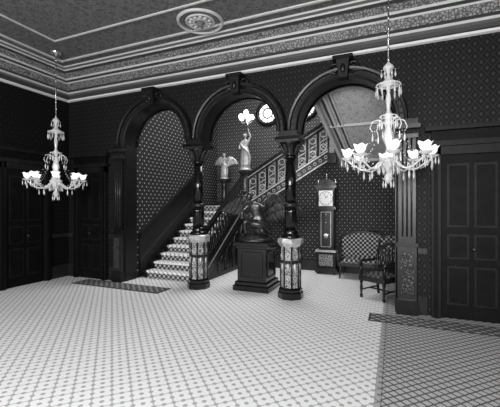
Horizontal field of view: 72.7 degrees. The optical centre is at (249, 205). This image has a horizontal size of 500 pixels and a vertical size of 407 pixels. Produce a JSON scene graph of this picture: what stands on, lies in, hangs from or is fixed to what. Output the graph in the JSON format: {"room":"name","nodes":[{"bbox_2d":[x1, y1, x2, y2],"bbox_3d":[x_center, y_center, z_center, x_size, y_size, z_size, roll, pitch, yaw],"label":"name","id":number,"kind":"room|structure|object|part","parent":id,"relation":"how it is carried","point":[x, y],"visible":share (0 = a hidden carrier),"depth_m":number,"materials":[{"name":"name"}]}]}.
{"room":"historic interior","nodes":[
{"label":"historic interior","id":0,"kind":"room"},
{"bbox_2d":[0,81,68,265],"bbox_3d":[-5.952,-0.650,3.925,0.200,4.500,8.600,0,0,23],"label":"wall","id":1,"kind":"structure","parent":0,"point":[26,116],"depth_m":7.30,"materials":[{"name":"paper"}]},
{"bbox_2d":[0,145,54,290],"bbox_3d":[-4.511,0.235,6.872,0.160,2.730,1.210,0,0,23],"label":"door","id":2,"kind":"structure","parent":1,"relation":"in","point":[25,213],"depth_m":6.84,"materials":[{"name":"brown wood"}]},
{"bbox_2d":[51,233,68,278],"bbox_3d":[-5.837,1.110,3.877,0.050,0.980,8.600,0,0,23],"label":"baseboard","id":3,"kind":"structure","parent":1,"relation":"attached to","point":[57,271],"depth_m":7.59,"materials":[{"name":"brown wood"}]},
{"bbox_2d":[136,111,216,277],"bbox_3d":[-1.862,-1.250,9.276,0.150,5.700,3.760,0,0,23],"label":"wall","id":4,"kind":"structure","parent":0,"point":[164,165],"depth_m":8.42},
{"bbox_2d":[0,0,355,65],"bbox_3d":[-1.514,-2.960,1.953,9.910,0.120,8.820,0,0,23],"label":"ceiling","id":5,"kind":"structure","parent":0,"point":[54,19],"depth_m":5.32,"materials":[{"name":"paint"}]},
{"bbox_2d":[22,50,86,200],"bbox_3d":[-3.647,-1.500,6.396,1.001,2.800,1.002,0,0,39],"label":"chandelier","id":6,"kind":"object","parent":5,"relation":"hanging from","point":[55,181],"visible":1,"depth_m":6.35,"materials":[{"name":"glass"}]},
{"bbox_2d":[0,0,211,41],"bbox_3d":[-1.479,-2.890,2.036,6.670,0.020,5.760,0,0,23],"label":"trim band","id":7,"kind":"object","parent":5,"relation":"attached to","point":[201,1],"visible":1,"depth_m":5.34,"materials":[{"name":"grey paint"}]},
{"bbox_2d":[0,0,329,62],"bbox_3d":[-1.479,-2.888,2.036,7.950,0.025,7.040,0,0,23],"label":"trim band","id":8,"kind":"object","parent":5,"relation":"attached to","point":[316,1],"visible":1,"depth_m":5.75,"materials":[{"name":"grey paint"}]},
{"bbox_2d":[176,8,223,34],"bbox_3d":[-0.782,-2.868,5.345,0.736,0.115,0.736,0,0,23],"label":"ceiling medallion","id":9,"kind":"object","parent":5,"relation":"attached to","point":[197,21],"depth_m":5.28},
{"bbox_2d":[341,0,439,187],"bbox_3d":[1.724,-1.560,4.239,1.072,2.680,1.070,0,0,-6],"label":"chandelier","id":10,"kind":"object","parent":5,"relation":"hanging from","point":[388,160],"visible":1,"depth_m":4.19,"materials":[{"name":"glass"}]},
{"bbox_2d":[0,268,499,406],"bbox_3d":[-0.682,1.660,3.925,9.910,0.120,13.100,0,0,23],"label":"floor","id":11,"kind":"structure","parent":0,"point":[63,343],"depth_m":3.82,"materials":[{"name":"tile"}]},
{"bbox_2d":[73,279,170,293],"bbox_3d":[-2.609,1.593,6.801,2.180,0.014,0.420,0,0,23],"label":"rug","id":12,"kind":"object","parent":11,"relation":"on","point":[99,283],"visible":1,"depth_m":6.70,"materials":[{"name":"grey fabric"}]},
{"bbox_2d":[109,145,136,282],"bbox_3d":[-2.726,0.158,7.340,0.325,2.885,0.479,0,0,23],"label":"pilaster","id":13,"kind":"object","parent":11,"relation":"on","point":[118,274],"depth_m":7.22,"materials":[{"name":"black wood"}]},
{"bbox_2d":[183,138,213,289],"bbox_3d":[-1.011,0.158,6.691,0.440,2.885,0.440,0,0,23],"label":"column","id":14,"kind":"structure","parent":11,"relation":"on","point":[198,238],"depth_m":6.57,"materials":[{"name":"black wood"}]},
{"bbox_2d":[233,240,279,293],"bbox_3d":[0.139,1.140,6.650,0.720,0.920,0.720,0,0,23],"label":"pedestal","id":15,"kind":"object","parent":11,"relation":"on","point":[256,260],"visible":0.94,"depth_m":6.38,"materials":[{"name":"black wood"}]},
{"bbox_2d":[220,192,305,242],"bbox_3d":[0.182,0.203,6.639,1.712,0.949,0.676,0,0,19],"label":"bronze statue","id":16,"kind":"object","parent":15,"relation":"on","point":[258,216],"visible":0.98,"depth_m":6.65,"materials":[{"name":"black metal"}]},
{"bbox_2d":[138,87,394,281],"bbox_3d":[0.812,-0.810,8.154,5.690,4.880,3.746,0,0,23],"label":"staircase","id":17,"kind":"structure","parent":11,"relation":"on","point":[346,114],"depth_m":8.08,"materials":[{"name":"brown wood"}]},
{"bbox_3d":[-2.013,0.315,8.650,0.100,2.490,2.330,0,0,23],"label":"wall rail","id":18,"kind":"part","parent":17,"relation":"part of","materials":[{"name":"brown wood"}]},
{"bbox_2d":[217,179,230,205],"bbox_3d":[-0.784,-0.413,10.427,0.340,0.813,0.340,0,0,23],"label":"pedestal","id":19,"kind":"object","parent":17,"relation":"on","point":[224,182],"visible":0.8,"depth_m":10.35,"materials":[{"name":"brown wood"}]},
{"bbox_2d":[215,153,237,178],"bbox_3d":[-0.786,-1.217,10.424,0.816,0.794,0.287,0,0,23],"label":"cherub statue","id":20,"kind":"object","parent":19,"relation":"on","point":[224,162],"visible":1,"depth_m":10.39,"materials":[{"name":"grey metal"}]},
{"bbox_3d":[-0.575,0.385,8.097,0.100,2.490,2.130,0,0,23],"label":"balustrade","id":21,"kind":"part","parent":17,"relation":"part of","materials":[{"name":"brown wood"}]},
{"bbox_2d":[238,110,253,170],"bbox_3d":[-0.102,-1.754,9.072,0.440,1.607,0.418,0,0,23],"label":"statue","id":22,"kind":"object","parent":17,"relation":"on","point":[245,160],"visible":1,"depth_m":9.04,"materials":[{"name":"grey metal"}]},
{"bbox_3d":[0.940,-0.982,8.689,2.180,2.293,0.120,0,0,23],"label":"balustrade","id":23,"kind":"part","parent":17,"relation":"part of","materials":[{"name":"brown wood"}]},
{"bbox_3d":[1.760,0.290,8.381,4.120,2.620,0.070,0,0,23],"label":"spandrel panel","id":24,"kind":"part","parent":17,"relation":"part of","materials":[{"name":"paper"}]},
{"bbox_2d":[275,130,305,300],"bbox_3d":[0.712,0.158,5.963,0.440,2.885,0.440,0,0,23],"label":"column","id":25,"kind":"structure","parent":11,"relation":"on","point":[291,142],"depth_m":5.84,"materials":[{"name":"black wood"}]},
{"bbox_2d":[315,174,338,274],"bbox_3d":[1.824,0.415,8.071,0.500,2.370,0.331,0,0,23],"label":"grandfather clock","id":26,"kind":"object","parent":11,"relation":"on","point":[326,261],"visible":1,"depth_m":7.95,"materials":[{"name":"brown wood"}]},
{"bbox_2d":[335,229,394,278],"bbox_3d":[2.702,1.063,7.527,1.519,1.082,0.668,0,0,23],"label":"settee","id":27,"kind":"object","parent":11,"relation":"on","point":[355,246],"visible":0.67,"depth_m":7.76,"materials":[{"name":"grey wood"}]},
{"bbox_2d":[357,239,394,302],"bbox_3d":[2.292,1.107,5.952,0.620,0.992,0.555,0,0,-36],"label":"armchair","id":28,"kind":"object","parent":11,"relation":"on","point":[383,277],"visible":0.78,"depth_m":5.97,"materials":[{"name":"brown wood"}]},
{"bbox_2d":[368,313,499,336],"bbox_3d":[2.756,1.594,4.470,2.260,0.012,0.360,0,0,23],"label":"rug","id":29,"kind":"object","parent":11,"relation":"on","point":[409,321],"visible":1,"depth_m":4.56,"materials":[{"name":"grey fabric"}]},
{"bbox_2d":[217,100,338,201],"bbox_3d":[1.579,-1.250,9.944,5.970,5.700,0.150,0,0,23],"label":"wall","id":30,"kind":"structure","parent":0,"point":[263,145],"depth_m":10.52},
{"bbox_2d":[69,32,499,315],"bbox_3d":[0.260,-1.250,6.154,9.910,5.700,0.340,0,0,23],"label":"wall","id":31,"kind":"structure","parent":0,"point":[454,81],"depth_m":5.13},
{"bbox_2d":[68,153,110,280],"bbox_3d":[-3.541,0.235,7.487,1.110,2.730,0.160,0,0,23],"label":"door","id":32,"kind":"structure","parent":31,"relation":"in","point":[90,202],"depth_m":7.50,"materials":[{"name":"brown wood"}]},
{"bbox_2d":[116,86,192,147],"bbox_3d":[-1.896,-1.812,6.999,1.860,1.055,0.660,0,0,23],"label":"trim","id":33,"kind":"structure","parent":31,"relation":"attached to","point":[152,99],"depth_m":6.78,"materials":[{"name":"black wood"}]},
{"bbox_2d":[192,71,286,141],"bbox_3d":[-0.173,-1.812,6.272,1.860,1.055,0.660,0,0,23],"label":"trim","id":34,"kind":"structure","parent":31,"relation":"attached to","point":[237,86],"depth_m":6.05,"materials":[{"name":"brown wood"}]},
{"bbox_2d":[68,233,426,315],"bbox_3d":[0.184,1.110,5.974,9.510,0.980,0.050,0,0,23],"label":"baseboard","id":35,"kind":"structure","parent":31,"relation":"attached to","point":[422,300],"depth_m":4.98,"materials":[{"name":"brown wood"}]},
{"bbox_2d":[0,0,499,102],"bbox_3d":[-1.479,-2.640,2.036,9.510,0.520,8.600,0,0,23],"label":"crown molding","id":36,"kind":"structure","parent":31,"relation":"attached to","point":[358,27],"depth_m":5.70,"materials":[{"name":"grey paint"}]},
{"bbox_2d":[256,102,274,125],"bbox_3d":[0.539,-2.800,10.270,0.780,0.780,0.120,0,0,23],"label":"window","id":37,"kind":"structure","parent":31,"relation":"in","point":[264,115],"depth_m":10.29,"materials":[{"name":"white glass"}]},
{"bbox_2d":[307,107,316,119],"bbox_3d":[1.589,-2.850,9.826,0.780,0.780,0.120,0,0,23],"label":"window","id":38,"kind":"structure","parent":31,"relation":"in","point":[313,112],"depth_m":9.71,"materials":[{"name":"white glass"}]},
{"bbox_2d":[287,53,407,134],"bbox_3d":[1.549,-1.812,5.544,1.860,1.055,0.660,0,0,23],"label":"trim","id":39,"kind":"structure","parent":31,"relation":"attached to","point":[343,71],"depth_m":5.37,"materials":[{"name":"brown wood"}]},
{"bbox_2d":[394,118,420,315],"bbox_3d":[2.386,0.158,5.180,0.355,2.885,0.479,0,0,23],"label":"pilaster","id":40,"kind":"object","parent":31,"relation":"attached to","point":[406,303],"depth_m":5.01,"materials":[{"name":"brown wood"}]},
{"bbox_2d":[425,121,499,323],"bbox_3d":[3.069,0.235,4.695,1.160,2.730,0.160,0,0,23],"label":"door","id":41,"kind":"structure","parent":31,"relation":"in","point":[465,182],"depth_m":4.75,"materials":[{"name":"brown wood"}]}
]}

